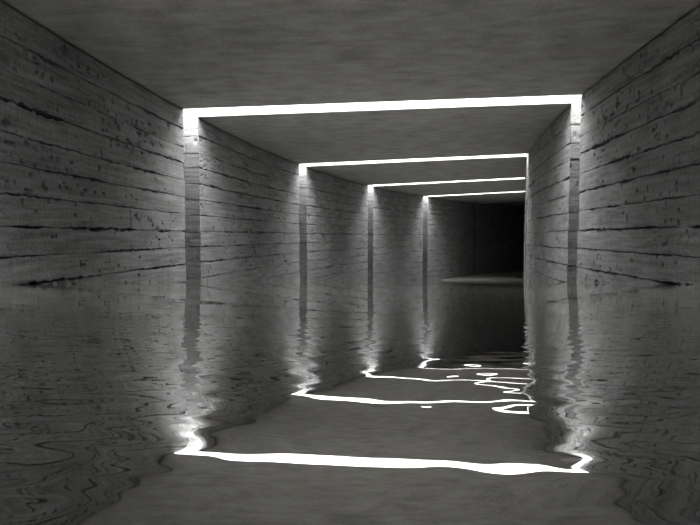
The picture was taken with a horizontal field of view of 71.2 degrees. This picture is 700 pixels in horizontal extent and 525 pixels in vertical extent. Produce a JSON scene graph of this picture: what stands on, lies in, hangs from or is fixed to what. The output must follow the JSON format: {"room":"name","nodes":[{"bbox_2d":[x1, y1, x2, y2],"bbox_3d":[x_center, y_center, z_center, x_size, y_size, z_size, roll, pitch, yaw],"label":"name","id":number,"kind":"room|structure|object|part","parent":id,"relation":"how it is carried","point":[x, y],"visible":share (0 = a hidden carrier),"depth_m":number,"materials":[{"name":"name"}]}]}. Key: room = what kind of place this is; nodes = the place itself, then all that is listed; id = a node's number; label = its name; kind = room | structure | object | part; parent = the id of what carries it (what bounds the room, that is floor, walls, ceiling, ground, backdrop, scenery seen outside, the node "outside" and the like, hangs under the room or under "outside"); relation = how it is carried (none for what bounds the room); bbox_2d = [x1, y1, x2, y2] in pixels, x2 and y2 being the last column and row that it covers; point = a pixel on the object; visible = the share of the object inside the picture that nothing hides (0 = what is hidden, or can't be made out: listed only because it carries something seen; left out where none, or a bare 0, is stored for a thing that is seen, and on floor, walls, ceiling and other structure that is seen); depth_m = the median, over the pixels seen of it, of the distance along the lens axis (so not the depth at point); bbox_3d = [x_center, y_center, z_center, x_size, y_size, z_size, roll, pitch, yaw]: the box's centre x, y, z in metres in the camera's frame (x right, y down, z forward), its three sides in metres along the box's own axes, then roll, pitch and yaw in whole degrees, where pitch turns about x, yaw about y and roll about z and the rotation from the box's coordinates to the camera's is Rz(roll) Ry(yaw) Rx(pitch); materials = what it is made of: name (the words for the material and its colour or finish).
{"room":"flooded tunnel","nodes":[
{"label":"flooded tunnel","id":0,"kind":"room"},
{"bbox_2d":[0,1,524,284],"bbox_3d":[4.388,-0.486,12.759,9.111,6.974,42.083,-1,-2,27],"label":"wall","id":1,"kind":"structure","parent":0,"point":[101,174],"depth_m":5.34,"materials":[{"name":"concrete"}]},
{"bbox_3d":[-2.191,-0.006,3.831,0.204,3.725,4.324,0,-2,4],"label":"board panel","id":2,"kind":"part","parent":1,"relation":"part of","materials":[{"name":"concrete"}]},
{"bbox_3d":[-1.571,-0.237,8.222,0.256,3.720,4.320,0,-2,12],"label":"board panel","id":3,"kind":"part","parent":1,"relation":"part of","materials":[{"name":"concrete"}]},
{"bbox_3d":[-0.299,-0.460,12.471,0.291,3.706,4.308,-1,-2,21],"label":"board panel","id":4,"kind":"part","parent":1,"relation":"part of","materials":[{"name":"concrete"}]},
{"bbox_3d":[1.619,-0.669,16.471,0.335,3.684,4.290,-1,-2,30],"label":"board panel","id":5,"kind":"part","parent":1,"relation":"part of","materials":[{"name":"concrete"}]},
{"bbox_3d":[4.128,-0.861,20.130,0.370,3.655,4.267,-2,-2,39],"label":"board panel","id":6,"kind":"part","parent":1,"relation":"part of","materials":[{"name":"concrete"}]},
{"bbox_3d":[7.172,-1.031,23.359,4.239,3.618,0.399,2,-3,-42],"label":"board panel","id":7,"kind":"part","parent":1,"relation":"part of","materials":[{"name":"concrete"}]},
{"bbox_2d":[0,0,699,206],"bbox_3d":[5.908,-2.237,11.884,12.521,3.661,42.227,-1,-2,26],"label":"ceiling","id":8,"kind":"structure","parent":0,"point":[189,54],"depth_m":4.17,"materials":[{"name":"concrete"}]},
{"bbox_2d":[198,95,570,116],"bbox_3d":[0.272,-1.976,5.648,5.038,0.426,0.427,0,-2,7],"label":"strip light","id":9,"kind":"object","parent":8,"relation":"attached to","point":[394,105],"visible":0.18,"depth_m":5.80,"materials":[{"name":"white plastic"}]},
{"bbox_2d":[306,154,526,165],"bbox_3d":[1.145,-2.188,9.641,5.038,0.487,0.426,-1,-2,16],"label":"strip light","id":10,"kind":"object","parent":8,"relation":"attached to","point":[510,155],"visible":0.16,"depth_m":9.77,"materials":[{"name":"white plastic"}]},
{"bbox_2d":[373,178,524,185],"bbox_3d":[2.624,-2.390,13.452,5.037,0.544,0.425,-1,-2,25],"label":"strip light","id":11,"kind":"object","parent":8,"relation":"attached to","point":[505,178],"visible":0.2,"depth_m":13.60,"materials":[{"name":"white plastic"}]},
{"bbox_2d":[428,191,524,196],"bbox_3d":[4.673,-2.578,16.989,5.035,0.596,0.423,-1,-2,34],"label":"strip light","id":12,"kind":"object","parent":8,"relation":"attached to","point":[515,191],"visible":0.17,"depth_m":17.30,"materials":[{"name":"white plastic"}]},
{"bbox_2d":[442,270,523,279],"bbox_3d":[5.907,1.324,12.072,12.518,3.562,42.220,-1,-2,26],"label":"floor","id":13,"kind":"structure","parent":0,"point":[514,275],"depth_m":20.83,"materials":[{"name":"concrete"}]},
{"bbox_2d":[0,280,699,524],"bbox_3d":[8.290,0.403,10.822,21.790,0.001,37.705,0,-2,0],"label":"water","id":14,"kind":"object","parent":13,"relation":"on","point":[337,402],"visible":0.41,"depth_m":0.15,"materials":[{"name":"grey liquid"}]},
{"bbox_2d":[524,6,699,284],"bbox_3d":[7.943,-0.412,10.876,7.615,6.479,35.733,-1,-2,26],"label":"wall","id":15,"kind":"structure","parent":0,"point":[617,201],"depth_m":4.12,"materials":[{"name":"concrete"}]},
{"bbox_3d":[3.956,-0.371,10.829,0.292,3.650,3.668,-1,-2,21],"label":"board panel","id":16,"kind":"part","parent":15,"relation":"part of","materials":[{"name":"concrete"}]},
{"bbox_3d":[2.885,-0.184,7.256,0.244,3.663,3.679,0,-2,12],"label":"board panel","id":17,"kind":"part","parent":15,"relation":"part of","materials":[{"name":"concrete"}]},
{"bbox_3d":[2.357,0.011,3.513,0.199,3.677,3.779,0,-2,4],"label":"board panel","id":18,"kind":"part","parent":15,"relation":"part of","materials":[{"name":"concrete"}]}
]}

